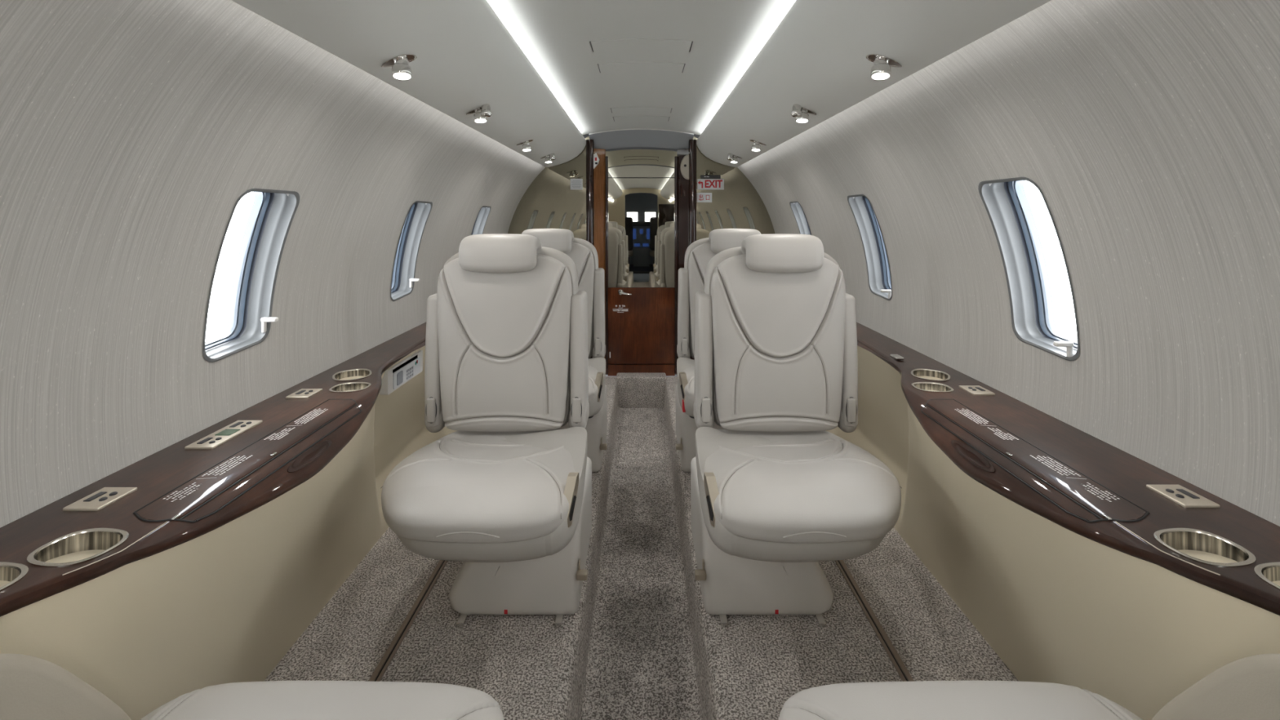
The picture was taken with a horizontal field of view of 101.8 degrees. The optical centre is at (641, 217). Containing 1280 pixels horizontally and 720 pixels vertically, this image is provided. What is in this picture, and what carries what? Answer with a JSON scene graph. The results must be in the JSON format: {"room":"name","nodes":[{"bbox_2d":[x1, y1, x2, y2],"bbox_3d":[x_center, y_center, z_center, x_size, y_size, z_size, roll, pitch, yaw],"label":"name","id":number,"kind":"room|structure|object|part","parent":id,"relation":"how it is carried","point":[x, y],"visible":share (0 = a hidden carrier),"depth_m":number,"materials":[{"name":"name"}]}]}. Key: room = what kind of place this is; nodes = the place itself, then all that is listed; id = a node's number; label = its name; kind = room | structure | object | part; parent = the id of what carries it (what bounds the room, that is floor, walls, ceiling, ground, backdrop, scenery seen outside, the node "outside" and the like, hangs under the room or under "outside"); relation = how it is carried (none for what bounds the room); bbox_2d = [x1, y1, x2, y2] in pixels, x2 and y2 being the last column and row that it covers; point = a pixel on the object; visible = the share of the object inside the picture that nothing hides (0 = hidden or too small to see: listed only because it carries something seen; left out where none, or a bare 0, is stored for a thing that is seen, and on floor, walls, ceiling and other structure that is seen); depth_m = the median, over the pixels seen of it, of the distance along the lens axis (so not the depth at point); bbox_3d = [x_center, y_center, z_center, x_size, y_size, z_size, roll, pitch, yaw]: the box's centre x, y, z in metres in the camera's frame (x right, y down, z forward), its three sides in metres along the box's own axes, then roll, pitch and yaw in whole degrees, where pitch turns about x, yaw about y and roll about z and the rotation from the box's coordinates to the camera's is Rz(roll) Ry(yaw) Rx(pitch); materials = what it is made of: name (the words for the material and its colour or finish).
{"room":"aircraft cabin","nodes":[
{"label":"aircraft cabin","id":0,"kind":"room"},
{"bbox_2d":[0,345,457,719],"bbox_3d":[-0.749,0.706,0.158,0.303,0.558,6.155,0,0,0],"label":"wall","id":1,"kind":"structure","parent":0,"point":[227,603],"depth_m":0.85,"materials":[{"name":"beige"}]},
{"bbox_2d":[0,322,426,617],"bbox_3d":[-0.732,0.462,0.158,0.284,0.113,6.155,0,0,0],"label":"ledge","id":2,"kind":"object","parent":1,"relation":"attached to","point":[178,494],"visible":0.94,"depth_m":0.82,"materials":[{"name":"brown wood"}]},
{"bbox_2d":[62,487,137,511],"bbox_3d":[-0.789,0.410,0.760,0.051,0.006,0.058,0,0,0],"label":"switch plate","id":3,"kind":"object","parent":2,"relation":"attached to","point":[102,499],"depth_m":0.75,"materials":[{"name":"beige metal"}]},
{"bbox_2d":[163,477,212,502],"bbox_3d":[-0.686,0.410,0.788,0.028,0.001,0.071,0,0,0],"label":"print","id":4,"kind":"object","parent":2,"relation":"on","point":[209,477],"depth_m":0.78},
{"bbox_2d":[184,420,262,448],"bbox_3d":[-0.789,0.410,0.988,0.051,0.006,0.124,0,0,0],"label":"switch plate","id":5,"kind":"object","parent":2,"relation":"attached to","point":[220,437],"depth_m":0.98,"materials":[{"name":"beige metal"}]},
{"bbox_2d":[204,455,252,475],"bbox_3d":[-0.686,0.410,0.863,0.028,0.001,0.073,0,0,0],"label":"print","id":6,"kind":"object","parent":2,"relation":"on","point":[243,455],"depth_m":0.86},
{"bbox_3d":[-0.671,0.413,0.942,0.069,0.004,0.470,0,0,0],"label":"table lid","id":7,"kind":"part","parent":2,"relation":"part of","materials":[{"name":"brown wood"}]},
{"bbox_2d":[263,425,293,439],"bbox_3d":[-0.686,0.410,0.996,0.028,0.001,0.070,0,0,0],"label":"print","id":8,"kind":"object","parent":2,"relation":"on","point":[291,425],"depth_m":0.98},
{"bbox_2d":[285,388,322,398],"bbox_3d":[-0.787,0.410,1.215,0.051,0.006,0.058,0,0,0],"label":"switch plate","id":9,"kind":"object","parent":2,"relation":"attached to","point":[300,393],"depth_m":1.21,"materials":[{"name":"beige metal"}]},
{"bbox_3d":[-0.607,0.436,0.955,0.018,0.018,0.124,0,0,0],"label":"finger pull","id":10,"kind":"part","parent":2,"relation":"part of","materials":[{"name":"brown wood"}]},
{"bbox_2d":[294,408,328,423],"bbox_3d":[-0.686,0.410,1.078,0.028,0.001,0.085,0,0,0],"label":"print","id":11,"kind":"object","parent":2,"relation":"on","point":[319,408],"depth_m":1.08},
{"bbox_2d":[379,350,422,395],"bbox_3d":[-0.756,0.486,1.653,0.028,0.072,0.245,0,0,0],"label":"control panel","id":12,"kind":"object","parent":1,"relation":"attached to","point":[397,375],"visible":0.99,"depth_m":1.61,"materials":[{"name":"white plastic"}]},
{"bbox_2d":[0,0,545,527],"bbox_3d":[-0.461,0.319,0.211,0.922,1.962,6.302,0,0,0],"label":"wall","id":13,"kind":"structure","parent":0,"point":[133,132],"depth_m":0.86,"materials":[{"name":"plastic"}]},
{"bbox_2d":[203,188,299,362],"bbox_3d":[-0.862,0.101,1.110,0.166,0.434,0.240,0,0,0],"label":"window","id":14,"kind":"structure","parent":13,"relation":"in","point":[272,214],"depth_m":1.19,"materials":[{"name":"grey"}]},
{"bbox_2d":[231,0,586,167],"bbox_3d":[-0.466,-0.402,0.158,0.245,0.180,6.155,0,0,0],"label":"ceiling panel","id":15,"kind":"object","parent":13,"relation":"attached to","point":[467,60],"visible":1,"depth_m":1.18,"materials":[{"name":"white paint"}]},
{"bbox_2d":[380,53,417,79],"bbox_3d":[-0.509,-0.317,1.090,0.073,0.048,0.045,0,0,0],"label":"light","id":16,"kind":"object","parent":15,"relation":"attached to","point":[401,69],"visible":1,"depth_m":1.08,"materials":[{"name":"silver metal"}]},
{"bbox_3d":[-0.509,-0.329,1.090,0.073,0.025,0.044,0,0,0],"label":"light dish","id":17,"kind":"part","parent":16,"relation":"part of","materials":[{"name":"silver metal"}]},
{"bbox_2d":[466,103,491,122],"bbox_3d":[-0.491,-0.320,1.597,0.089,0.051,0.050,0,0,28],"label":"light","id":18,"kind":"object","parent":15,"relation":"attached to","point":[481,114],"visible":1,"depth_m":1.58,"materials":[{"name":"silver metal"}]},
{"bbox_3d":[-0.503,-0.331,1.600,0.072,0.026,0.044,0,0,0],"label":"light dish","id":19,"kind":"part","parent":18,"relation":"part of","materials":[{"name":"silver metal"}]},
{"bbox_2d":[516,139,533,151],"bbox_3d":[-0.509,-0.317,2.270,0.073,0.048,0.045,0,0,0],"label":"light","id":20,"kind":"object","parent":15,"relation":"attached to","point":[526,147],"visible":0.95,"depth_m":2.26,"materials":[{"name":"silver metal"}]},
{"bbox_3d":[-0.509,-0.329,2.270,0.073,0.025,0.044,0,0,0],"label":"light dish","id":21,"kind":"part","parent":20,"relation":"part of","materials":[{"name":"silver metal"}]},
{"bbox_2d":[541,152,555,163],"bbox_3d":[-0.492,-0.320,2.777,0.089,0.051,0.050,0,0,28],"label":"light","id":22,"kind":"object","parent":15,"relation":"attached to","point":[551,157],"visible":0.92,"depth_m":2.76,"materials":[{"name":"silver metal"}]},
{"bbox_2d":[390,200,432,301],"bbox_3d":[-0.862,0.101,1.870,0.166,0.434,0.240,0,0,0],"label":"window","id":23,"kind":"structure","parent":13,"relation":"in","point":[402,282],"depth_m":1.95,"materials":[{"name":"grey"}]},
{"bbox_3d":[-0.889,0.103,1.870,0.086,0.356,0.168,0,0,0],"label":"pane","id":24,"kind":"part","parent":23,"relation":"part of","materials":[{"name":"clear glass"}]},
{"bbox_2d":[471,205,491,235],"bbox_3d":[-0.862,0.101,2.630,0.166,0.434,0.240,0,0,0],"label":"window","id":25,"kind":"structure","parent":13,"relation":"in","point":[482,215],"depth_m":2.71,"materials":[{"name":"grey"}]},
{"bbox_2d":[507,136,594,245],"bbox_3d":[-0.583,-0.068,3.256,0.574,0.935,0.012,0,0,0],"label":"bulkhead","id":26,"kind":"object","parent":13,"relation":"attached to","point":[549,202],"visible":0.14,"depth_m":3.25,"materials":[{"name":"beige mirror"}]},
{"bbox_2d":[570,178,582,189],"bbox_3d":[-0.405,-0.211,3.247,0.077,0.069,0.006,0,0,0],"label":"card","id":27,"kind":"object","parent":26,"relation":"attached to","point":[575,184],"visible":1,"depth_m":3.25,"materials":[{"name":"white paper"}]},
{"bbox_2d":[588,128,693,134],"bbox_3d":[0.000,-0.534,3.214,0.651,0.039,0.007,0,0,0],"label":"trim","id":28,"kind":"structure","parent":13,"relation":"attached to","point":[621,129],"depth_m":3.21,"materials":[{"name":"white plastic"}]},
{"bbox_2d":[264,376,1017,719],"bbox_3d":[0.000,1.115,0.147,1.860,0.270,6.135,0,0,0],"label":"floor","id":29,"kind":"structure","parent":0,"point":[641,642],"depth_m":1.27,"materials":[{"name":"carpet"}]},
{"bbox_2d":[0,653,504,719],"bbox_3d":[-0.395,0.512,0.263,0.506,0.936,0.801,0,0,0],"label":"seat","id":30,"kind":"object","parent":29,"relation":"on","point":[32,687],"visible":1,"depth_m":0.59,"materials":[{"name":"beige leather"}]},
{"bbox_3d":[-0.626,0.615,0.263,0.044,0.460,0.801,0,0,0],"label":"armrest","id":31,"kind":"part","parent":30,"relation":"part of","materials":[{"name":"beige leather"}]},
{"bbox_2d":[140,680,503,719],"bbox_3d":[-0.375,0.585,0.380,0.452,0.070,0.562,0,0,0],"label":"seat cushion","id":32,"kind":"object","parent":30,"relation":"on","point":[265,700],"depth_m":0.61,"materials":[{"name":"beige leather"}]},
{"bbox_2d":[368,560,448,681],"bbox_3d":[-0.563,0.978,0.140,0.022,0.007,6.120,0,0,0],"label":"floor strip","id":33,"kind":"object","parent":29,"relation":"on","point":[389,654],"visible":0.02,"depth_m":1.25,"materials":[{"name":"brown"}]},
{"bbox_2d":[380,233,591,627],"bbox_3d":[-0.374,0.512,1.313,0.481,0.936,0.654,0,0,0],"label":"seat","id":34,"kind":"object","parent":29,"relation":"on","point":[506,495],"visible":1,"depth_m":1.39,"materials":[{"name":"beige leather"}]},
{"bbox_3d":[-0.589,0.405,1.517,0.047,0.372,0.120,0,0,0],"label":"armrest","id":35,"kind":"part","parent":34,"relation":"part of","materials":[{"name":"beige leather"}]},
{"bbox_2d":[381,428,575,543],"bbox_3d":[-0.362,0.587,1.229,0.447,0.067,0.484,0,0,0],"label":"seat cushion","id":36,"kind":"object","parent":34,"relation":"on","point":[466,486],"depth_m":1.08,"materials":[{"name":"beige leather"}]},
{"bbox_3d":[-0.385,0.347,1.484,0.373,0.499,0.113,0,0,0],"label":"backrest","id":37,"kind":"part","parent":34,"relation":"part of","materials":[{"name":"beige leather"}]},
{"bbox_3d":[-0.316,0.862,1.455,0.324,0.236,0.370,0,0,0],"label":"seat","id":38,"kind":"part","parent":34,"relation":"part of","materials":[{"name":"white leather"}]},
{"bbox_3d":[-0.181,0.405,1.517,0.047,0.372,0.120,0,0,0],"label":"armrest","id":39,"kind":"part","parent":34,"relation":"part of","materials":[{"name":"beige leather"}]},
{"bbox_3d":[-0.146,0.875,1.288,0.028,0.044,0.026,0,0,0],"label":"floor lever","id":40,"kind":"part","parent":34,"relation":"part of","materials":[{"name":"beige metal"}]},
{"bbox_2d":[521,228,607,471],"bbox_3d":[-0.374,0.512,2.033,0.481,0.936,0.654,0,0,0],"label":"seat","id":41,"kind":"object","parent":29,"relation":"on","point":[591,278],"visible":0.14,"depth_m":2.15,"materials":[{"name":"beige leather"}]},
{"bbox_3d":[-0.385,0.347,2.204,0.373,0.499,0.113,0,0,0],"label":"backrest","id":42,"kind":"part","parent":41,"relation":"part of","materials":[{"name":"beige leather"}]},
{"bbox_3d":[-0.316,0.862,2.175,0.324,0.236,0.370,0,0,0],"label":"seat","id":43,"kind":"part","parent":41,"relation":"part of","materials":[{"name":"white leather"}]},
{"bbox_2d":[588,365,598,402],"bbox_3d":[-0.362,0.587,1.949,0.447,0.067,0.484,0,0,0],"label":"seat cushion","id":44,"kind":"object","parent":41,"relation":"on","point":[593,370],"depth_m":1.79,"materials":[{"name":"beige leather"}]},
{"bbox_3d":[-0.181,0.405,2.237,0.047,0.372,0.120,0,0,0],"label":"armrest","id":45,"kind":"part","parent":41,"relation":"part of","materials":[{"name":"beige leather"}]},
{"bbox_3d":[-0.146,0.875,2.008,0.028,0.044,0.026,0,0,0],"label":"floor lever","id":46,"kind":"part","parent":41,"relation":"part of","materials":[{"name":"beige metal"}]},
{"bbox_2d":[586,139,593,359],"bbox_3d":[-0.320,0.246,3.238,0.048,1.466,0.044,0,0,0],"label":"post","id":47,"kind":"object","parent":29,"relation":"on","point":[589,143],"visible":0.34,"depth_m":3.22,"materials":[{"name":"brown wood"}]},
{"bbox_2d":[593,153,599,168],"bbox_3d":[-0.280,-0.355,3.246,0.036,0.100,0.031,0,0,0],"label":"lamp","id":48,"kind":"object","parent":47,"relation":"attached to","point":[596,160],"visible":1,"depth_m":3.23,"materials":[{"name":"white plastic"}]},
{"bbox_2d":[688,139,696,359],"bbox_3d":[0.320,0.246,3.238,0.048,1.466,0.044,0,0,0],"label":"post","id":49,"kind":"object","parent":29,"relation":"on","point":[692,143],"visible":0.34,"depth_m":3.22,"materials":[{"name":"brown wood"}]},
{"bbox_2d":[680,154,688,179],"bbox_3d":[0.270,-0.318,3.244,0.052,0.156,0.042,0,0,0],"label":"pod","id":50,"kind":"object","parent":49,"relation":"attached to","point":[684,166],"visible":1,"depth_m":3.23,"materials":[{"name":"beige plastic"}]},
{"bbox_2d":[675,228,760,471],"bbox_3d":[0.374,0.512,2.033,0.481,0.936,0.654,0,0,0],"label":"seat","id":51,"kind":"object","parent":29,"relation":"on","point":[700,252],"visible":0.27,"depth_m":2.15,"materials":[{"name":"beige leather"}]},
{"bbox_3d":[0.146,0.875,2.008,0.028,0.044,0.026,0,0,0],"label":"floor lever","id":52,"kind":"part","parent":51,"relation":"part of","materials":[{"name":"beige metal"}]},
{"bbox_2d":[681,399,685,412],"bbox_3d":[0.147,0.645,1.800,0.010,0.044,0.036,0,0,0],"label":"strap","id":53,"kind":"object","parent":51,"relation":"on","point":[683,406],"visible":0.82,"depth_m":1.78,"materials":[{"name":"red"}]},
{"bbox_3d":[0.181,0.405,2.237,0.047,0.372,0.120,0,0,0],"label":"armrest","id":54,"kind":"part","parent":51,"relation":"part of","materials":[{"name":"beige leather"}]},
{"bbox_2d":[682,359,694,402],"bbox_3d":[0.362,0.587,1.949,0.447,0.067,0.484,0,0,0],"label":"seat cushion","id":55,"kind":"object","parent":51,"relation":"on","point":[688,365],"depth_m":1.81,"materials":[{"name":"beige leather"}]},
{"bbox_3d":[0.316,0.862,2.175,0.324,0.236,0.370,0,0,0],"label":"seat","id":56,"kind":"part","parent":51,"relation":"part of","materials":[{"name":"white leather"}]},
{"bbox_3d":[0.385,0.347,2.204,0.373,0.499,0.113,0,0,0],"label":"backrest","id":57,"kind":"part","parent":51,"relation":"part of","materials":[{"name":"beige leather"}]},
{"bbox_2d":[690,233,902,627],"bbox_3d":[0.374,0.512,1.313,0.481,0.936,0.654,0,0,0],"label":"seat","id":58,"kind":"object","parent":29,"relation":"on","point":[775,495],"visible":1,"depth_m":1.39,"materials":[{"name":"beige leather"}]},
{"bbox_3d":[0.146,0.875,1.288,0.028,0.044,0.026,0,0,0],"label":"floor lever","id":59,"kind":"part","parent":58,"relation":"part of","materials":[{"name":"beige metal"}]},
{"bbox_3d":[0.181,0.405,1.517,0.047,0.372,0.120,0,0,0],"label":"armrest","id":60,"kind":"part","parent":58,"relation":"part of","materials":[{"name":"beige leather"}]},
{"bbox_3d":[0.316,0.862,1.455,0.324,0.236,0.370,0,0,0],"label":"seat","id":61,"kind":"part","parent":58,"relation":"part of","materials":[{"name":"white leather"}]},
{"bbox_3d":[0.385,0.347,1.484,0.373,0.499,0.113,0,0,0],"label":"backrest","id":62,"kind":"part","parent":58,"relation":"part of","materials":[{"name":"beige leather"}]},
{"bbox_2d":[704,428,901,543],"bbox_3d":[0.362,0.587,1.229,0.447,0.067,0.484,0,0,0],"label":"seat cushion","id":63,"kind":"object","parent":58,"relation":"on","point":[762,486],"depth_m":1.08,"materials":[{"name":"beige leather"}]},
{"bbox_3d":[0.589,0.405,1.517,0.047,0.372,0.120,0,0,0],"label":"armrest","id":64,"kind":"part","parent":58,"relation":"part of","materials":[{"name":"beige leather"}]},
{"bbox_2d":[835,560,913,681],"bbox_3d":[0.563,0.978,0.140,0.022,0.007,6.120,0,0,0],"label":"floor strip","id":65,"kind":"object","parent":29,"relation":"on","point":[894,656],"visible":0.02,"depth_m":1.24,"materials":[{"name":"brown"}]},
{"bbox_2d":[777,653,1279,719],"bbox_3d":[0.395,0.512,0.263,0.506,0.936,0.801,0,0,0],"label":"seat","id":66,"kind":"object","parent":29,"relation":"on","point":[1246,688],"visible":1,"depth_m":0.59,"materials":[{"name":"beige leather"}]},
{"bbox_2d":[778,680,1142,719],"bbox_3d":[0.375,0.585,0.380,0.452,0.070,0.562,0,0,0],"label":"seat cushion","id":67,"kind":"object","parent":66,"relation":"on","point":[915,700],"depth_m":0.61,"materials":[{"name":"beige leather"}]},
{"bbox_3d":[0.626,0.615,0.263,0.044,0.460,0.801,0,0,0],"label":"armrest","id":68,"kind":"part","parent":66,"relation":"part of","materials":[{"name":"beige leather"}]},
{"bbox_2d":[486,0,795,135],"bbox_3d":[0.000,-0.525,0.147,0.940,0.078,6.135,0,0,0],"label":"ceiling","id":69,"kind":"structure","parent":0,"point":[555,36],"depth_m":1.65,"materials":[{"name":"grey plastic"}]},
{"bbox_2d":[589,38,693,52],"bbox_3d":[0.000,-0.547,1.651,0.318,0.011,0.102,0,0,0],"label":"ceiling hatch","id":70,"kind":"object","parent":69,"relation":"attached to","point":[632,43],"visible":1,"depth_m":1.65,"materials":[{"name":"grey plastic"}]},
{"bbox_2d":[597,62,684,72],"bbox_3d":[0.000,-0.547,1.891,0.310,0.010,0.112,0,0,0],"label":"ceiling hatch","id":71,"kind":"object","parent":69,"relation":"attached to","point":[615,66],"visible":1,"depth_m":1.89,"materials":[{"name":"grey plastic"}]},
{"bbox_2d":[610,106,671,113],"bbox_3d":[0.000,-0.547,2.636,0.306,0.010,0.112,0,0,0],"label":"ceiling hatch","id":72,"kind":"object","parent":69,"relation":"attached to","point":[622,109],"visible":1,"depth_m":2.63,"materials":[{"name":"grey plastic"}]},
{"bbox_2d":[613,115,669,121],"bbox_3d":[0.000,-0.547,2.861,0.306,0.010,0.122,0,0,0],"label":"ceiling hatch","id":73,"kind":"object","parent":69,"relation":"attached to","point":[620,117],"visible":1,"depth_m":2.85,"materials":[{"name":"grey plastic"}]},
{"bbox_2d":[588,129,693,150],"bbox_3d":[0.000,-0.483,3.257,0.650,0.130,0.085,0,0,0],"label":"header panel","id":74,"kind":"object","parent":69,"relation":"attached to","point":[624,138],"visible":0.96,"depth_m":3.25,"materials":[{"name":"grey plastic"}]},
{"bbox_2d":[605,149,676,167],"bbox_3d":[0.000,-0.377,3.296,0.470,0.115,0.008,0,0,0],"label":"mirror panel","id":75,"kind":"object","parent":74,"relation":"attached to","point":[626,157],"visible":1,"depth_m":3.29,"materials":[{"name":"beige plastic"}]},
{"bbox_2d":[582,133,699,377],"bbox_3d":[0.000,0.350,3.350,2.000,2.000,0.060,0,0,0],"label":"wall","id":76,"kind":"structure","parent":0,"point":[587,135],"depth_m":3.32,"materials":[{"name":"grey"}]},
{"bbox_2d":[594,148,605,358],"bbox_3d":[-0.263,0.278,3.281,0.074,1.425,0.058,0,0,0],"label":"door frame","id":77,"kind":"structure","parent":76,"relation":"attached to","point":[599,171],"depth_m":3.27,"materials":[{"name":"brown wood"}]},
{"bbox_2d":[604,155,608,374],"bbox_3d":[-0.219,0.300,3.288,0.017,1.380,0.020,0,0,0],"label":"trim","id":78,"kind":"structure","parent":76,"relation":"attached to","point":[606,157],"depth_m":3.28,"materials":[{"name":"brown wood"}]},
{"bbox_2d":[616,373,666,408],"bbox_3d":[0.000,1.080,3.260,0.310,0.200,0.120,0,0,0],"label":"step","id":79,"kind":"structure","parent":76,"relation":"attached to","point":[635,390],"depth_m":3.20,"materials":[{"name":"carpet"}]},
{"bbox_2d":[608,164,675,375],"bbox_3d":[0.000,0.332,3.292,0.425,1.336,0.046,0,0,0],"label":"door","id":80,"kind":"structure","parent":76,"relation":"in","point":[641,197],"depth_m":3.30,"materials":[{"name":"brown wood"}]},
{"bbox_3d":[-0.098,0.474,3.279,0.073,0.025,0.020,0,0,0],"label":"lever","id":81,"kind":"part","parent":80,"relation":"part of","materials":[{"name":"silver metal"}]},
{"bbox_2d":[608,164,674,287],"bbox_3d":[0.000,0.052,3.308,0.425,0.776,0.013,0,0,0],"label":"mirror","id":82,"kind":"object","parent":80,"relation":"on","point":[641,197],"depth_m":3.30,"materials":[{"name":"clear mirror"}]},
{"bbox_3d":[0.000,0.683,3.307,0.425,0.483,0.017,0,0,0],"label":"panel","id":83,"kind":"part","parent":80,"relation":"part of","materials":[{"name":"brown wood"}]},
{"bbox_2d":[674,155,677,374],"bbox_3d":[0.219,0.300,3.288,0.017,1.380,0.020,0,0,0],"label":"trim","id":84,"kind":"structure","parent":76,"relation":"attached to","point":[675,157],"depth_m":3.28,"materials":[{"name":"brown wood"}]},
{"bbox_2d":[676,148,688,358],"bbox_3d":[0.263,0.278,3.281,0.074,1.425,0.058,0,0,0],"label":"door frame","id":85,"kind":"structure","parent":76,"relation":"attached to","point":[682,183],"depth_m":3.28,"materials":[{"name":"brown wood"}]},
{"bbox_2d":[737,0,1279,526],"bbox_3d":[0.461,0.319,0.211,0.922,1.962,6.302,0,0,0],"label":"wall","id":86,"kind":"structure","parent":0,"point":[1148,131],"depth_m":0.87,"materials":[{"name":"fabric"}]},
{"bbox_2d":[688,136,774,240],"bbox_3d":[0.583,-0.068,3.253,0.574,0.935,0.018,0,0,0],"label":"bulkhead","id":87,"kind":"object","parent":86,"relation":"attached to","point":[739,205],"depth_m":3.25,"materials":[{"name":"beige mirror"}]},
{"bbox_2d":[697,192,711,202],"bbox_3d":[0.394,-0.128,3.247,0.094,0.060,0.006,0,0,0],"label":"exit sign","id":88,"kind":"object","parent":87,"relation":"attached to","point":[701,197],"visible":1,"depth_m":3.25,"materials":[{"name":"white plastic"}]},
{"bbox_2d":[697,178,724,189],"bbox_3d":[0.433,-0.210,3.247,0.166,0.067,0.006,0,0,0],"label":"exit sign","id":89,"kind":"object","parent":87,"relation":"attached to","point":[702,184],"visible":1,"depth_m":3.25,"materials":[{"name":"white plastic"}]},
{"bbox_3d":[0.433,-0.257,3.247,0.125,0.023,0.006,0,0,0],"label":"sign strip","id":90,"kind":"part","parent":87,"relation":"part of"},
{"bbox_2d":[789,201,811,235],"bbox_3d":[0.857,0.088,2.630,0.176,0.454,0.240,0,0,0],"label":"window","id":91,"kind":"structure","parent":86,"relation":"in","point":[797,209],"depth_m":2.71,"materials":[{"name":"grey"}]},
{"bbox_2d":[847,194,892,300],"bbox_3d":[0.857,0.088,1.870,0.176,0.454,0.240,0,0,0],"label":"window","id":92,"kind":"structure","parent":86,"relation":"in","point":[879,279],"depth_m":1.95,"materials":[{"name":"grey"}]},
{"bbox_3d":[0.883,0.090,1.870,0.097,0.376,0.168,0,0,0],"label":"pane","id":93,"kind":"part","parent":92,"relation":"part of","materials":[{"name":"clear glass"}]},
{"bbox_2d":[696,0,1051,167],"bbox_3d":[0.466,-0.402,0.158,0.245,0.180,6.155,0,0,0],"label":"ceiling panel","id":94,"kind":"object","parent":86,"relation":"attached to","point":[815,60],"visible":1,"depth_m":1.18,"materials":[{"name":"white paint"}]},
{"bbox_2d":[727,152,742,163],"bbox_3d":[0.492,-0.320,2.777,0.089,0.051,0.050,0,0,-28],"label":"light","id":95,"kind":"object","parent":94,"relation":"attached to","point":[733,158],"visible":0.97,"depth_m":2.76,"materials":[{"name":"silver metal"}]},
{"bbox_2d":[749,139,765,151],"bbox_3d":[0.509,-0.317,2.270,0.073,0.048,0.045,0,0,0],"label":"light","id":96,"kind":"object","parent":94,"relation":"attached to","point":[755,147],"visible":0.94,"depth_m":2.26,"materials":[{"name":"silver metal"}]},
{"bbox_3d":[0.509,-0.329,2.270,0.073,0.025,0.044,0,0,0],"label":"light dish","id":97,"kind":"part","parent":96,"relation":"part of","materials":[{"name":"silver metal"}]},
{"bbox_2d":[791,103,816,122],"bbox_3d":[0.491,-0.320,1.597,0.089,0.051,0.050,0,0,-28],"label":"light","id":98,"kind":"object","parent":94,"relation":"attached to","point":[801,113],"visible":1,"depth_m":1.58,"materials":[{"name":"silver metal"}]},
{"bbox_3d":[0.503,-0.331,1.600,0.072,0.026,0.044,0,0,0],"label":"light dish","id":99,"kind":"part","parent":98,"relation":"part of","materials":[{"name":"silver metal"}]},
{"bbox_2d":[866,53,902,79],"bbox_3d":[0.509,-0.317,1.090,0.073,0.048,0.045,0,0,0],"label":"light","id":100,"kind":"object","parent":94,"relation":"attached to","point":[881,69],"visible":1,"depth_m":1.08,"materials":[{"name":"silver metal"}]},
{"bbox_3d":[0.509,-0.329,1.090,0.073,0.025,0.044,0,0,0],"label":"light dish","id":101,"kind":"part","parent":100,"relation":"part of","materials":[{"name":"silver metal"}]},
{"bbox_2d":[977,177,1079,360],"bbox_3d":[0.857,0.088,1.110,0.176,0.454,0.240,0,0,0],"label":"window","id":102,"kind":"structure","parent":86,"relation":"in","point":[1006,202],"depth_m":1.19,"materials":[{"name":"grey"}]},
{"bbox_2d":[825,345,1279,719],"bbox_3d":[0.749,0.706,0.158,0.303,0.558,6.155,0,0,0],"label":"wall","id":103,"kind":"structure","parent":0,"point":[1056,604],"depth_m":0.86,"materials":[{"name":"beige"}]},
{"bbox_2d":[856,322,1279,615],"bbox_3d":[0.732,0.462,0.158,0.284,0.113,6.155,0,0,0],"label":"ledge","id":104,"kind":"object","parent":103,"relation":"attached to","point":[1097,491],"visible":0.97,"depth_m":0.82,"materials":[{"name":"brown wood"}]},
{"bbox_2d":[954,408,988,423],"bbox_3d":[0.686,0.410,1.078,0.028,0.001,0.085,0,0,0],"label":"print","id":105,"kind":"object","parent":104,"relation":"on","point":[962,408],"depth_m":1.08},
{"bbox_3d":[0.607,0.436,0.955,0.018,0.018,0.124,0,0,0],"label":"finger pull","id":106,"kind":"part","parent":104,"relation":"part of","materials":[{"name":"brown wood"}]},
{"bbox_2d":[958,385,995,395],"bbox_3d":[0.798,0.410,1.238,0.051,0.006,0.058,0,0,0],"label":"switch plate","id":107,"kind":"object","parent":104,"relation":"attached to","point":[966,389],"depth_m":1.23,"materials":[{"name":"beige metal"}]},
{"bbox_2d":[988,425,1018,439],"bbox_3d":[0.686,0.410,0.996,0.028,0.001,0.070,0,0,0],"label":"print","id":108,"kind":"object","parent":104,"relation":"on","point":[988,425],"depth_m":0.98},
{"bbox_3d":[0.671,0.413,0.942,0.069,0.004,0.470,0,0,0],"label":"table lid","id":109,"kind":"part","parent":104,"relation":"part of","materials":[{"name":"brown wood"}]},
{"bbox_2d":[1031,455,1079,475],"bbox_3d":[0.686,0.410,0.863,0.028,0.001,0.073,0,0,0],"label":"print","id":110,"kind":"object","parent":104,"relation":"on","point":[1031,455],"depth_m":0.86},
{"bbox_2d":[1070,477,1119,502],"bbox_3d":[0.686,0.410,0.788,0.028,0.001,0.071,0,0,0],"label":"print","id":111,"kind":"object","parent":104,"relation":"on","point":[1070,477],"depth_m":0.78},
{"bbox_2d":[1146,484,1219,507],"bbox_3d":[0.798,0.410,0.768,0.051,0.006,0.058,0,0,0],"label":"switch plate","id":112,"kind":"object","parent":104,"relation":"attached to","point":[1176,495],"depth_m":0.76,"materials":[{"name":"beige metal"}]}
]}

